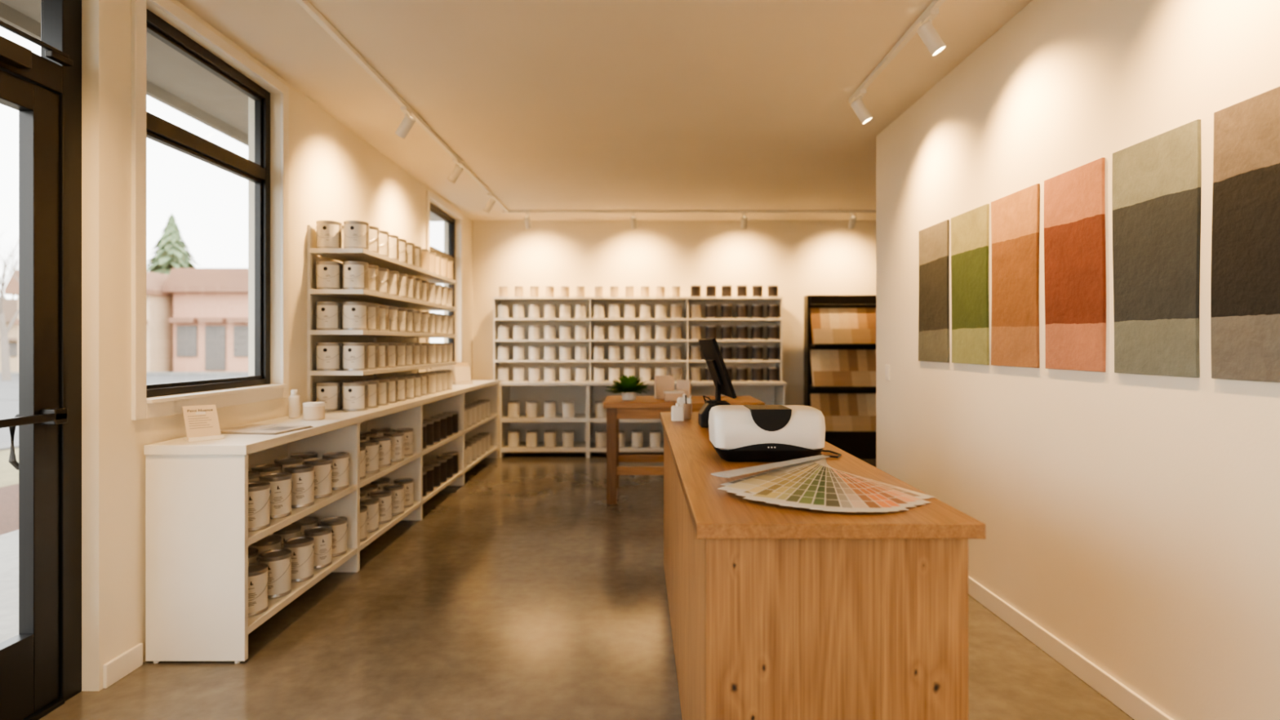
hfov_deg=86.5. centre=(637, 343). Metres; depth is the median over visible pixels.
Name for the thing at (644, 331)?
paint can
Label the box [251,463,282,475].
paint can
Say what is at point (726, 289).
paint can
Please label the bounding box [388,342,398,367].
paint can
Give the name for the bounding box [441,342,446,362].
paint can
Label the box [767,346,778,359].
paint can
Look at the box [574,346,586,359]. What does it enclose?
paint can
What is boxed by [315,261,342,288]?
paint can
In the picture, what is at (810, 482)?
deck
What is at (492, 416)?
shelf
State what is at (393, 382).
paint can
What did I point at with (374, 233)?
paint can
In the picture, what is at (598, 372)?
paint can
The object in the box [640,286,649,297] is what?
paint can
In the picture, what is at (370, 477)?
shelf
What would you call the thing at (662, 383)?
paper bag
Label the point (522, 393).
shelving unit
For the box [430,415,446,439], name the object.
paint can
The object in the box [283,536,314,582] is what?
paint can
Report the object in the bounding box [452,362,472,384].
stand
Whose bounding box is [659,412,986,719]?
counter
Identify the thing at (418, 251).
paint can
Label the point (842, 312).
board
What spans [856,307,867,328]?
board
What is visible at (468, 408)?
paint can
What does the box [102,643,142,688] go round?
baseboard
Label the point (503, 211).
track
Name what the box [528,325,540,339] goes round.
paint can
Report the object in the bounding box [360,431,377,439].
paint can
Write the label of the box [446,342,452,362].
paint can
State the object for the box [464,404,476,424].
paint can
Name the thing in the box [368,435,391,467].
paint can
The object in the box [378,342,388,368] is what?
paint can
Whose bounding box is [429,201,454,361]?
window
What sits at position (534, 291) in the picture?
paint can
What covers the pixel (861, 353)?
board
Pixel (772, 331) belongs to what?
paint can
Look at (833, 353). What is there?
board
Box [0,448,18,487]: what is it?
ground
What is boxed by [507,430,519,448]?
paint can
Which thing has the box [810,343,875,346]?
shelf
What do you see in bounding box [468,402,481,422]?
paint can
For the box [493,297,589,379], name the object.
shelving unit
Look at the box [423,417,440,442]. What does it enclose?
paint can
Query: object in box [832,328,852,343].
board
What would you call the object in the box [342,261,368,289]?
paint can
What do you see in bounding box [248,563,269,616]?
paint can
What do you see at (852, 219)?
spotlight
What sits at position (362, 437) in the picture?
paint can
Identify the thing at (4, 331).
bare tree
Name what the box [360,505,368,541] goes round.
paint can
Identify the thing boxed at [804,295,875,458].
display rack
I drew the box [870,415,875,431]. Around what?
board
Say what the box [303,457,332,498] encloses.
paint can
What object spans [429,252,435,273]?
paint can
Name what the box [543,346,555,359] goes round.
paint can
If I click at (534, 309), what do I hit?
paint can
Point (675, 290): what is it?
paint can
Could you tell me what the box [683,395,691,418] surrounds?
pen cup
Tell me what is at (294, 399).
bottle
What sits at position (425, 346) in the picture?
paint can
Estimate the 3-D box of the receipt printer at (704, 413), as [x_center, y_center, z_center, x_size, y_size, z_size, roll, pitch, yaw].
[0.430,0.363,3.678,0.180,0.173,0.235,0,0,0]
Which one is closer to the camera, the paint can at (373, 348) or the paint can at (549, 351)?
the paint can at (373, 348)
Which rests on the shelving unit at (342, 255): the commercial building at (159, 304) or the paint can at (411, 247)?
the paint can at (411, 247)
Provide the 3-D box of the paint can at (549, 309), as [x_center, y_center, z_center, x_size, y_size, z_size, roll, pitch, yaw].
[-1.165,-0.431,9.020,0.152,0.180,0.150,0,0,0]
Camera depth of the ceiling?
4.43 m
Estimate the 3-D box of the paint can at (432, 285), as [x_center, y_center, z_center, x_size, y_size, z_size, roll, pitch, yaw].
[-1.949,-0.469,6.278,0.163,0.192,0.160,0,0,-22]
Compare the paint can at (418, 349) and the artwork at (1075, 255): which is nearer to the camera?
the artwork at (1075, 255)
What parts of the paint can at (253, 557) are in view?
lid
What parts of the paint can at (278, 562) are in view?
lid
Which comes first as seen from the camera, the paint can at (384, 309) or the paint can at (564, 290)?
the paint can at (384, 309)
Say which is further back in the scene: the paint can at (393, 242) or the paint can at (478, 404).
the paint can at (478, 404)
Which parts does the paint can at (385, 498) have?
lid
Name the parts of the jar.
lid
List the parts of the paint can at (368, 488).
lid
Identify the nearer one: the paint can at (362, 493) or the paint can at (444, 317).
the paint can at (362, 493)
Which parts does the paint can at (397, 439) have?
lid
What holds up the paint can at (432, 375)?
on the countertop at (232, 444)
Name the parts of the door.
pull handle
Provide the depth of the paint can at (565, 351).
8.96 m
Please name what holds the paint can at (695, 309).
on the shelving unit at (778, 300)
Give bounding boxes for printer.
[698,395,730,427]
[708,404,841,462]
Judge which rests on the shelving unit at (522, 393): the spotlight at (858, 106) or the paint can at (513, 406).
the paint can at (513, 406)
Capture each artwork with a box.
[918,219,949,362]
[951,204,989,364]
[991,183,1039,368]
[1044,157,1106,372]
[1111,119,1201,377]
[1210,86,1279,382]
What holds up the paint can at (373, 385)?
on the countertop at (232, 444)
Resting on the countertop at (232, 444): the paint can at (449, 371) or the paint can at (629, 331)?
the paint can at (449, 371)
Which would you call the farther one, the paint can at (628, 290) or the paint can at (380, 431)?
the paint can at (628, 290)
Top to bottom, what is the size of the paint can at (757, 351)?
0.180 m
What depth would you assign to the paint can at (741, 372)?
8.96 m
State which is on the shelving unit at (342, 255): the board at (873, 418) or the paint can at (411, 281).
the paint can at (411, 281)
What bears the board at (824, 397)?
on the display rack
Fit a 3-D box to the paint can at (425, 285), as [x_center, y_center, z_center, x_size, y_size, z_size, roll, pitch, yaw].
[-1.953,-0.469,6.080,0.172,0.192,0.167,0,0,-5]
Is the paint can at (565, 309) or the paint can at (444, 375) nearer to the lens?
the paint can at (444, 375)
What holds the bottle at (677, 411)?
on the counter at (777, 611)
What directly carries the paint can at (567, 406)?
on the shelving unit at (522, 393)
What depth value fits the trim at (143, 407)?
3.18 m
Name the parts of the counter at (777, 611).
panel, panel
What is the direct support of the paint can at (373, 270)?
on the shelving unit at (342, 255)
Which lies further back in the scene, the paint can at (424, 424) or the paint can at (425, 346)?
the paint can at (425, 346)
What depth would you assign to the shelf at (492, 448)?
7.79 m
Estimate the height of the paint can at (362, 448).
0.210 m
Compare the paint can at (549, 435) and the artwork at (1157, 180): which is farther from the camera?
the paint can at (549, 435)
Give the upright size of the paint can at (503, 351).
0.180 m
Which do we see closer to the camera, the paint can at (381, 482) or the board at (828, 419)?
the paint can at (381, 482)
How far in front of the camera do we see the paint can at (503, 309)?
8.96 m
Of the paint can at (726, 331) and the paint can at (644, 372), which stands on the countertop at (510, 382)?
the paint can at (644, 372)
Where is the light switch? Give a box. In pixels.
[884,364,889,380]
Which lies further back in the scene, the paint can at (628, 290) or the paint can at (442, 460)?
the paint can at (628, 290)
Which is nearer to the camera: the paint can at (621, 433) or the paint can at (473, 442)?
the paint can at (473, 442)
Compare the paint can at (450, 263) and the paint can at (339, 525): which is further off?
the paint can at (450, 263)
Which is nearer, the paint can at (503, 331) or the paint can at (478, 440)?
the paint can at (478, 440)
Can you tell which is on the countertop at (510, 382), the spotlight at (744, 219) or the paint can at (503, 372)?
the paint can at (503, 372)
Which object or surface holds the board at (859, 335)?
on the display rack
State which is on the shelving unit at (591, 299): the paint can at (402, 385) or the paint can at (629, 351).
the paint can at (629, 351)
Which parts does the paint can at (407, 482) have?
lid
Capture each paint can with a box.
[248,471,260,482]
[248,481,271,531]
[248,547,258,564]
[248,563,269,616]
[250,534,282,563]
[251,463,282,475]
[258,472,293,518]
[258,548,291,598]
[272,524,302,548]
[274,457,302,472]
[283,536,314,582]
[284,464,315,507]
[290,452,317,464]
[291,516,318,536]
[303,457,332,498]
[303,525,333,568]
[315,220,342,248]
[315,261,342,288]
[315,302,342,329]
[315,342,342,370]
[315,381,342,410]
[320,516,347,556]
[322,452,350,489]
[329,380,353,408]
[341,225,343,248]
[341,264,343,288]
[341,342,343,369]
[342,220,369,249]
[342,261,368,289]
[342,302,368,329]
[342,342,368,370]
[342,381,368,410]
[355,380,379,408]
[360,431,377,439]
[360,435,366,440]
[360,440,379,473]
[360,444,366,479]
[360,484,377,497]
[360,490,366,498]
[360,497,379,532]
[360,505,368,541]
[366,378,389,405]
[367,303,379,330]
[368,225,379,253]
[368,264,378,292]
[368,342,378,369]
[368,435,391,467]
[369,477,390,490]
[369,490,392,523]
[370,427,390,435]
[375,377,398,403]
[378,230,389,257]
[378,267,389,293]
[378,305,389,331]
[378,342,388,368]
[383,431,404,462]
[383,484,404,515]
[386,376,407,400]
[388,234,399,260]
[388,270,399,296]
[388,306,399,331]
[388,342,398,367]
[393,427,413,456]
[393,477,413,507]
[395,375,415,399]
[397,342,406,366]
[398,238,407,262]
[398,273,408,297]
[398,307,408,332]
[402,373,422,397]
[405,342,415,365]
[406,242,415,266]
[407,275,415,299]
[407,309,414,332]
[412,373,429,395]
[413,310,422,333]
[414,245,422,268]
[414,278,422,301]
[414,342,422,364]
[418,372,435,394]
[421,248,429,271]
[421,280,429,302]
[421,311,429,333]
[421,342,429,364]
[422,420,433,445]
[422,422,426,448]
[422,466,433,492]
[422,470,426,497]
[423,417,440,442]
[423,462,440,487]
[425,371,442,392]
[428,282,435,303]
[428,312,435,333]
[428,342,435,364]
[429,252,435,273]
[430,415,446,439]
[430,457,446,483]
[431,370,447,391]
[435,254,441,275]
[435,284,441,304]
[435,313,441,333]
[435,342,441,363]
[436,369,452,389]
[436,413,453,436]
[436,454,453,478]
[440,257,447,277]
[441,285,447,306]
[441,314,447,333]
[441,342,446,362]
[442,411,457,433]
[442,451,457,474]
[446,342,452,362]
[447,259,453,279]
[447,287,452,306]
[447,315,453,334]
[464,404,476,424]
[464,405,471,426]
[464,408,466,428]
[464,440,476,460]
[464,443,471,464]
[464,446,466,467]
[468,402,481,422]
[468,437,481,457]
[472,400,485,419]
[472,435,485,453]
[477,399,489,417]
[477,432,489,451]
[497,304,509,318]
[497,325,509,339]
[497,346,509,359]
[497,367,509,381]
[498,286,507,297]
[507,400,519,417]
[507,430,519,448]
[513,304,524,318]
[513,325,524,339]
[513,346,524,359]
[513,367,524,381]
[514,286,523,297]
[525,400,537,417]
[525,430,537,448]
[528,304,540,318]
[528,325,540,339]
[528,346,540,359]
[528,367,540,381]
[529,286,538,297]
[543,304,555,318]
[543,325,555,339]
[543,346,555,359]
[543,367,555,381]
[544,400,555,417]
[544,430,555,448]
[545,286,554,297]
[559,304,570,318]
[559,325,570,339]
[559,346,570,359]
[559,367,570,381]
[560,286,569,297]
[562,400,573,417]
[562,430,573,448]
[574,304,586,318]
[574,325,586,339]
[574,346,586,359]
[574,367,586,381]
[576,286,585,297]
[592,304,604,318]
[592,325,604,339]
[592,346,604,359]
[592,367,604,381]
[594,286,603,297]
[595,400,606,417]
[595,430,606,448]
[608,304,619,318]
[608,325,619,339]
[608,346,619,359]
[608,367,619,381]
[609,286,618,297]
[618,430,624,448]
[623,304,635,318]
[623,325,635,339]
[623,346,635,359]
[623,367,635,377]
[625,286,634,297]
[631,430,643,448]
[639,304,650,318]
[639,325,650,339]
[639,346,650,359]
[639,367,650,381]
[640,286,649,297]
[649,430,661,448]
[654,304,666,318]
[654,325,666,339]
[654,346,666,359]
[654,367,666,375]
[656,286,664,297]
[670,304,681,318]
[670,325,681,339]
[670,346,681,359]
[670,367,681,381]
[671,286,679,297]
[689,304,701,318]
[689,325,701,339]
[689,346,701,359]
[689,367,701,381]
[690,284,700,297]
[705,304,716,318]
[705,325,716,339]
[705,367,712,381]
[706,284,715,297]
[720,304,732,318]
[720,325,732,339]
[720,346,732,359]
[721,284,731,297]
[726,367,732,381]
[736,304,747,318]
[736,325,747,339]
[736,346,747,359]
[736,367,747,381]
[737,284,746,297]
[751,304,763,318]
[751,325,763,339]
[751,346,763,359]
[751,367,763,381]
[752,284,762,297]
[767,304,778,318]
[767,325,778,339]
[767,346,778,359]
[767,367,778,381]
[768,284,777,297]
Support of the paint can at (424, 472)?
on the shelving unit at (455, 442)
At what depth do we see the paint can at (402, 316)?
5.45 m
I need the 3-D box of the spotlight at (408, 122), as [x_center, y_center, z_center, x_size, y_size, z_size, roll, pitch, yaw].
[-1.635,-1.548,4.781,0.146,0.204,0.111,0,0,0]
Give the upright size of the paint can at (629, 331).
0.180 m
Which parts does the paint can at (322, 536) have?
lid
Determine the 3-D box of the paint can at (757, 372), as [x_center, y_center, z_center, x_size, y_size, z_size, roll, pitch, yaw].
[1.590,0.399,9.020,0.152,0.180,0.150,0,0,0]
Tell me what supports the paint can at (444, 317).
on the shelving unit at (342, 255)
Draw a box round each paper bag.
[654,368,674,399]
[676,373,690,397]
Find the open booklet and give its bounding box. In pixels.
[220,424,312,435]
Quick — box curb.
[0,372,248,374]
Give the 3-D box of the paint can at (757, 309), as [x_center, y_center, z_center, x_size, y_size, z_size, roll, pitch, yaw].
[1.590,-0.431,9.020,0.152,0.180,0.150,0,0,0]
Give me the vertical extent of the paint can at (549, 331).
0.180 m
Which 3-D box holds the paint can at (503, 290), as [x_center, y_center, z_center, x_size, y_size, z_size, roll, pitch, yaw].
[-1.780,-0.691,9.020,0.113,0.140,0.112,0,0,0]
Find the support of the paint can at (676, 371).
on the countertop at (510, 382)
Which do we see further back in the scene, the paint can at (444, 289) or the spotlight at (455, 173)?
the paint can at (444, 289)
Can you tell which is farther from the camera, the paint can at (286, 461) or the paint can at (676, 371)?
the paint can at (676, 371)
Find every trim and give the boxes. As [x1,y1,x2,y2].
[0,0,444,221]
[131,0,288,420]
[426,190,462,372]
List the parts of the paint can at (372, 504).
lid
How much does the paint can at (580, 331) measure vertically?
0.180 m
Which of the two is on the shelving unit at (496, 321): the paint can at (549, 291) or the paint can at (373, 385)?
the paint can at (549, 291)
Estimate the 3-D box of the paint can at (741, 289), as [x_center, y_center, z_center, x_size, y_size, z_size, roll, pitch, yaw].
[1.385,-0.698,9.020,0.136,0.155,0.134,0,0,0]
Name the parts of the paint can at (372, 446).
lid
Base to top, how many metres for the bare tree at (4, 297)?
10.112 m
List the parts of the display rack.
panel, panel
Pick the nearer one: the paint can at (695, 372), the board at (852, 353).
the board at (852, 353)
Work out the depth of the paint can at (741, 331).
8.96 m
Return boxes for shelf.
[248,484,356,546]
[248,547,356,634]
[360,452,420,487]
[360,502,420,551]
[422,431,463,455]
[422,470,463,503]
[464,413,497,433]
[464,445,497,472]
[501,413,586,422]
[501,441,586,452]
[589,413,661,422]
[589,441,663,452]
[810,295,875,304]
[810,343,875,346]
[810,385,875,389]
[825,431,875,458]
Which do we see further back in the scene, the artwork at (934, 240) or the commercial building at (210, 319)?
the commercial building at (210, 319)
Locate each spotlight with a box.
[395,106,415,138]
[447,158,463,182]
[483,193,495,213]
[524,212,531,229]
[630,212,636,229]
[741,212,747,229]
[848,212,856,229]
[850,88,872,124]
[916,8,946,56]
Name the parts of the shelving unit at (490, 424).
panel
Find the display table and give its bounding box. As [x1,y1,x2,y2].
[603,395,764,504]
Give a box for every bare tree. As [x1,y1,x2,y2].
[0,212,18,380]
[0,235,18,298]
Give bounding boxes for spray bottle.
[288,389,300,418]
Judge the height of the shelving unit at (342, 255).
1.265 m
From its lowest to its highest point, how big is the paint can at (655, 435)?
0.210 m
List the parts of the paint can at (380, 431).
lid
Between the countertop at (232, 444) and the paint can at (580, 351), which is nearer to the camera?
the countertop at (232, 444)
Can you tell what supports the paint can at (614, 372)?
on the countertop at (510, 382)
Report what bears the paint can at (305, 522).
on the shelving unit at (198, 539)
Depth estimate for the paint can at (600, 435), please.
8.72 m
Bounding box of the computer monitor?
[698,337,736,400]
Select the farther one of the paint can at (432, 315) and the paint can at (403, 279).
the paint can at (432, 315)
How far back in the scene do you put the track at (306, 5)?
4.26 m
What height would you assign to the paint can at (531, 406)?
0.210 m
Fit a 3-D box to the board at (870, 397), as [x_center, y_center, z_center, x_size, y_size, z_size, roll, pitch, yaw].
[3.027,0.876,8.772,0.120,0.468,0.143,0,0,0]
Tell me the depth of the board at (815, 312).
8.79 m
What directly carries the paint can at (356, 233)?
on the shelving unit at (342, 255)
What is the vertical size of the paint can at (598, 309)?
0.180 m
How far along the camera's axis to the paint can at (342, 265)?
4.84 m
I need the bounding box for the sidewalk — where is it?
[0,529,18,643]
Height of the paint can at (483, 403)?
0.210 m
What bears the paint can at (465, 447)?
on the shelving unit at (490, 424)
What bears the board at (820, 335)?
on the display rack
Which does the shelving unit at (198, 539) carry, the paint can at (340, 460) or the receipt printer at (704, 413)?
the paint can at (340, 460)
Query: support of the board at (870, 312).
on the display rack
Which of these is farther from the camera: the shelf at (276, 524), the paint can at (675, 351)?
the paint can at (675, 351)
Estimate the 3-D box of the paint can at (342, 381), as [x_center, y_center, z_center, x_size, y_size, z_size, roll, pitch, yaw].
[-2.137,0.360,4.904,0.172,0.192,0.167,0,0,-3]
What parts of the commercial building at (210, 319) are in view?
door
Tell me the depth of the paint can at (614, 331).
8.96 m
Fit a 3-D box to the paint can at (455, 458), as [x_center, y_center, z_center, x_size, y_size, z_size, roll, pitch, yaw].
[-1.872,1.189,6.805,0.150,0.210,0.148,0,0,0]
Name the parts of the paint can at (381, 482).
lid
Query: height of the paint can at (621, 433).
0.210 m
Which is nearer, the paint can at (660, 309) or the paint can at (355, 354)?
the paint can at (355, 354)
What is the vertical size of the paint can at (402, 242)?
0.192 m
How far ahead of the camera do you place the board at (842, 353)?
8.79 m
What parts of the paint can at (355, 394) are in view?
handle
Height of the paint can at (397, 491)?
0.210 m
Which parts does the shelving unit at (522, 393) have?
panel, panel, panel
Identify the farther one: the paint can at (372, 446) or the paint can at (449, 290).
the paint can at (449, 290)
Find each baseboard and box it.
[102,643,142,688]
[968,575,1173,719]
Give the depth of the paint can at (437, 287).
6.43 m
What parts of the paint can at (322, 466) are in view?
lid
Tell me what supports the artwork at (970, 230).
attached to the wall at (1134, 519)
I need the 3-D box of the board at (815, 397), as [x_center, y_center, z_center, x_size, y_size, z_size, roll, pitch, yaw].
[2.302,0.876,8.772,0.120,0.468,0.143,0,0,0]
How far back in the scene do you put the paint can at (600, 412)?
8.71 m
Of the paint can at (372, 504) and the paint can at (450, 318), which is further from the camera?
the paint can at (450, 318)
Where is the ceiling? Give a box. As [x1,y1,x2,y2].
[177,0,1032,221]
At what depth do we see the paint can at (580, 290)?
8.97 m
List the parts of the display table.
leg, leg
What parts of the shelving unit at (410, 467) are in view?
panel, panel, panel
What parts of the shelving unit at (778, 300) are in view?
panel, shelf, shelf, shelf, shelf, panel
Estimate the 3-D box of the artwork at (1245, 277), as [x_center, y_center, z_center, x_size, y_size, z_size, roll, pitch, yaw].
[1.923,-0.328,2.064,0.013,0.885,0.422,0,0,0]
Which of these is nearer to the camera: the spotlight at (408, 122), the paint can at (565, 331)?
the spotlight at (408, 122)
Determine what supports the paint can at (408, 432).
on the shelving unit at (410, 467)
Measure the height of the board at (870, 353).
0.468 m
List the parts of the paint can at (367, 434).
lid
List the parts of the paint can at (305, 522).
lid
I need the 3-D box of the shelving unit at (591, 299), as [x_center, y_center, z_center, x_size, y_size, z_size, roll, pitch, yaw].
[0.008,-0.066,9.105,1.284,1.108,0.350,0,0,0]
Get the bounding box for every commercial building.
[0,298,17,372]
[4,270,173,372]
[162,267,248,372]
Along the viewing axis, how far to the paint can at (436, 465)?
6.15 m
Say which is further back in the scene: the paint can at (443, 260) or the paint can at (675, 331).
the paint can at (675, 331)
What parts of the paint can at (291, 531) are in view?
lid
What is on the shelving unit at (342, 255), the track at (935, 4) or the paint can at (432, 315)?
the paint can at (432, 315)
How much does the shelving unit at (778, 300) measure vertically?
1.108 m
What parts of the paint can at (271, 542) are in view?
lid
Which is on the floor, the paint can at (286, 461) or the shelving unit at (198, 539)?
the shelving unit at (198, 539)
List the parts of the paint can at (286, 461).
lid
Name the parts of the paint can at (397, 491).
lid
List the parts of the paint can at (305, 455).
lid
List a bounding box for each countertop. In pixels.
[143,379,498,454]
[498,379,786,385]
[659,412,986,538]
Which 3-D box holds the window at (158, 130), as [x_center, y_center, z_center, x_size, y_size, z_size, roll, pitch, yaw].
[-2.345,-0.655,3.685,0.070,1.850,1.190,0,0,0]
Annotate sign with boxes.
[182,404,224,441]
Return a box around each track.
[295,0,508,212]
[502,209,875,213]
[848,0,945,102]
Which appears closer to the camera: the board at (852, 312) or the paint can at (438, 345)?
the paint can at (438, 345)
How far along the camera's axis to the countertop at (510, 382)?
8.65 m
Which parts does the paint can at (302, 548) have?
lid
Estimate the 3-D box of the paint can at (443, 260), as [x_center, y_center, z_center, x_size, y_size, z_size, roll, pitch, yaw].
[-1.947,-0.747,6.670,0.163,0.192,0.160,0,0,0]
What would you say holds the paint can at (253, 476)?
on the shelving unit at (198, 539)
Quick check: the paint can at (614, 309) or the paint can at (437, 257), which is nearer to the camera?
the paint can at (437, 257)
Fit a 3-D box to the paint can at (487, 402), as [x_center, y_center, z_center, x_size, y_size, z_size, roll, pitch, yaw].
[-1.872,0.784,8.275,0.150,0.210,0.148,0,0,0]
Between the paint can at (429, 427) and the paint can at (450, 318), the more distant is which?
the paint can at (450, 318)
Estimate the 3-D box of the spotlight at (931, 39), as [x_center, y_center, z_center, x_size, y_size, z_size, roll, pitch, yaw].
[1.469,-1.546,3.400,0.135,0.207,0.110,0,0,0]
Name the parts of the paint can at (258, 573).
lid, handle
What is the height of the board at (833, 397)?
0.468 m
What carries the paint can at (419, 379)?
on the countertop at (232, 444)
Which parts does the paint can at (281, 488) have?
lid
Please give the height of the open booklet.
0.012 m
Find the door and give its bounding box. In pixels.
[0,0,81,719]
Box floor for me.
[38,450,1133,719]
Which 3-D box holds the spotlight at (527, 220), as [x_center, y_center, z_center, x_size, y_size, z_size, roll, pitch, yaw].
[-1.379,-1.549,8.556,0.074,0.202,0.153,0,0,4]
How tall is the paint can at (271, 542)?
0.210 m
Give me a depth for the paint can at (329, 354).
4.64 m
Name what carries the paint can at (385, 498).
on the shelving unit at (410, 467)
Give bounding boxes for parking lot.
[0,400,18,450]
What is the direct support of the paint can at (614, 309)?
on the shelving unit at (591, 299)
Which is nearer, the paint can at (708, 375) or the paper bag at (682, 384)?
the paper bag at (682, 384)
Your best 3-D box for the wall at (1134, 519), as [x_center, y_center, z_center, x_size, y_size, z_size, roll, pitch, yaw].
[2.005,-0.115,1.650,0.150,3.130,7.700,0,0,0]
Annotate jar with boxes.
[302,401,324,420]
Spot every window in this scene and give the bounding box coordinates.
[146,8,270,397]
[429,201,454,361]
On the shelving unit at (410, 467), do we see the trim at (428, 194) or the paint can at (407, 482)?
the paint can at (407, 482)
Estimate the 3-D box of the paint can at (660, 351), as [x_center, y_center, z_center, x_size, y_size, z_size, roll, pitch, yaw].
[0.305,0.119,9.020,0.152,0.180,0.150,0,0,0]
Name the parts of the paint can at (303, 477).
lid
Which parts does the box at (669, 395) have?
lid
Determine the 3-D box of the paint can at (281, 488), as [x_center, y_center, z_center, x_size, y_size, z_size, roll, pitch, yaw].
[-1.878,0.784,3.529,0.159,0.210,0.155,0,0,-40]
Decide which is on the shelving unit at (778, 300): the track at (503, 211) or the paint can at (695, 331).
the paint can at (695, 331)
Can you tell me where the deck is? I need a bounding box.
[711,454,934,512]
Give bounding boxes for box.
[663,390,684,400]
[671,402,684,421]
[676,394,692,414]
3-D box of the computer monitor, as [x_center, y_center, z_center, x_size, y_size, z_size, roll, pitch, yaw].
[0.510,0.208,4.199,0.200,0.483,0.520,0,0,-4]
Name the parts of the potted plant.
pot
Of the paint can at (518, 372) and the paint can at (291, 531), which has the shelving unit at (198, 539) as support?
the paint can at (291, 531)
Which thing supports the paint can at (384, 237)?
on the shelving unit at (342, 255)
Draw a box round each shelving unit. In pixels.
[145,423,357,663]
[306,225,456,402]
[357,405,421,571]
[421,393,463,519]
[463,383,497,484]
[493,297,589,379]
[499,385,587,457]
[587,385,676,457]
[589,297,687,381]
[684,297,782,381]
[690,385,785,404]
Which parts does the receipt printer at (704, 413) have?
cord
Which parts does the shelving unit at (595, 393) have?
panel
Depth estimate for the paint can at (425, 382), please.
6.04 m
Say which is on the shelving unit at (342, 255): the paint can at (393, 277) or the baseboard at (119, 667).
the paint can at (393, 277)
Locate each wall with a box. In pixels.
[81,0,472,691]
[472,221,875,443]
[875,0,1279,719]
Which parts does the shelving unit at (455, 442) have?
panel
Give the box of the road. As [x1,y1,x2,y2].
[0,374,248,399]
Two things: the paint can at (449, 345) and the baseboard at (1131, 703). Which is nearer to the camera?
the baseboard at (1131, 703)
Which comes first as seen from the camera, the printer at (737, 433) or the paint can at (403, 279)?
the printer at (737, 433)
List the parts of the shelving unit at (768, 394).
panel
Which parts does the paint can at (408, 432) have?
lid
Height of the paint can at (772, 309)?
0.180 m
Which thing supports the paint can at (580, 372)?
on the countertop at (510, 382)
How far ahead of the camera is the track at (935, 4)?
3.82 m
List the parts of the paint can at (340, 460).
lid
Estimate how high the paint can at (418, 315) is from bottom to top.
0.192 m
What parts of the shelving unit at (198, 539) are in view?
panel, panel, panel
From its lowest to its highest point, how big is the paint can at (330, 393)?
0.192 m
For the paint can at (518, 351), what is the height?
0.180 m
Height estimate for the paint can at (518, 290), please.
0.140 m
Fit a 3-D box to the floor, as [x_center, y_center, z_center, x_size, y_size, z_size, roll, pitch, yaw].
[1.000,1.500,3.565,6.900,0.100,11.830,0,0,0]
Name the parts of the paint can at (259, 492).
lid, handle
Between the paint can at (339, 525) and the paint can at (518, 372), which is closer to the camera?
the paint can at (339, 525)
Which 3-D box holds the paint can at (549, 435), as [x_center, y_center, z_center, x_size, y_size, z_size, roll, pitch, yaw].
[-1.130,1.224,8.780,0.150,0.210,0.148,0,0,0]
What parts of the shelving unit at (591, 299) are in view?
panel, shelf, shelf, shelf, shelf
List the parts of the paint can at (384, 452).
lid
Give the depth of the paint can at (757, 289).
8.96 m
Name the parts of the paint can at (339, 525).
lid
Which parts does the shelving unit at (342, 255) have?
shelf, shelf, shelf, shelf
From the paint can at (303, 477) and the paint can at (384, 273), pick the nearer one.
the paint can at (303, 477)
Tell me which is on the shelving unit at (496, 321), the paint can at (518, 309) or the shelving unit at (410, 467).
the paint can at (518, 309)
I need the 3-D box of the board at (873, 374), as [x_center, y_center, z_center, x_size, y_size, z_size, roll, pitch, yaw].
[3.087,0.443,8.652,0.241,0.194,0.064,0,0,0]
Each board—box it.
[810,307,821,343]
[810,349,821,386]
[810,393,820,410]
[813,328,833,343]
[813,371,833,386]
[819,307,830,328]
[819,349,830,371]
[819,393,830,415]
[823,415,833,431]
[828,307,839,328]
[828,349,839,371]
[828,393,839,415]
[831,415,852,431]
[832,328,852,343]
[832,371,852,386]
[838,307,848,328]
[838,349,848,371]
[838,393,848,415]
[847,307,858,328]
[847,349,858,371]
[847,393,858,415]
[851,328,871,343]
[851,371,871,386]
[851,415,871,431]
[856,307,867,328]
[856,349,867,371]
[856,393,867,415]
[866,307,875,328]
[866,349,875,371]
[866,393,875,415]
[870,328,875,343]
[870,371,875,386]
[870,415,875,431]
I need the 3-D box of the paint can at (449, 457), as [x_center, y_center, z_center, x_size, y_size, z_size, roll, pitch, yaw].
[-1.872,1.189,6.600,0.150,0.210,0.148,0,0,0]
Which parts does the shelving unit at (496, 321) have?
panel, shelf, shelf, shelf, shelf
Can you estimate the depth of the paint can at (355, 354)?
4.64 m
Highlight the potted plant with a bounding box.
[604,373,648,400]
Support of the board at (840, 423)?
on the display rack
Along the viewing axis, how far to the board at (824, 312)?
8.79 m
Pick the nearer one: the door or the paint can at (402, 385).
the door
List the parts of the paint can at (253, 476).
lid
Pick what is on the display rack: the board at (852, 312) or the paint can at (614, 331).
the board at (852, 312)
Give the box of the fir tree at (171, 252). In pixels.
[146,213,199,274]
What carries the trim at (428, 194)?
attached to the wall at (335, 175)
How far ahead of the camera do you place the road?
27.95 m
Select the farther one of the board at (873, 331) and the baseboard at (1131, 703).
the board at (873, 331)
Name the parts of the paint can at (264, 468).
lid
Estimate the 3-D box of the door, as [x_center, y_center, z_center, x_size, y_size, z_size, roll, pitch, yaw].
[-2.368,-0.070,2.320,0.197,3.040,1.040,0,0,0]
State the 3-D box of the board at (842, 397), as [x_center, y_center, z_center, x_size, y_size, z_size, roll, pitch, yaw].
[2.665,0.876,8.772,0.120,0.468,0.143,0,0,0]
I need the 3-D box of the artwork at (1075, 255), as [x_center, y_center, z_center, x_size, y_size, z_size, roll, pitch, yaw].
[1.923,-0.328,3.005,0.013,0.885,0.411,0,0,0]

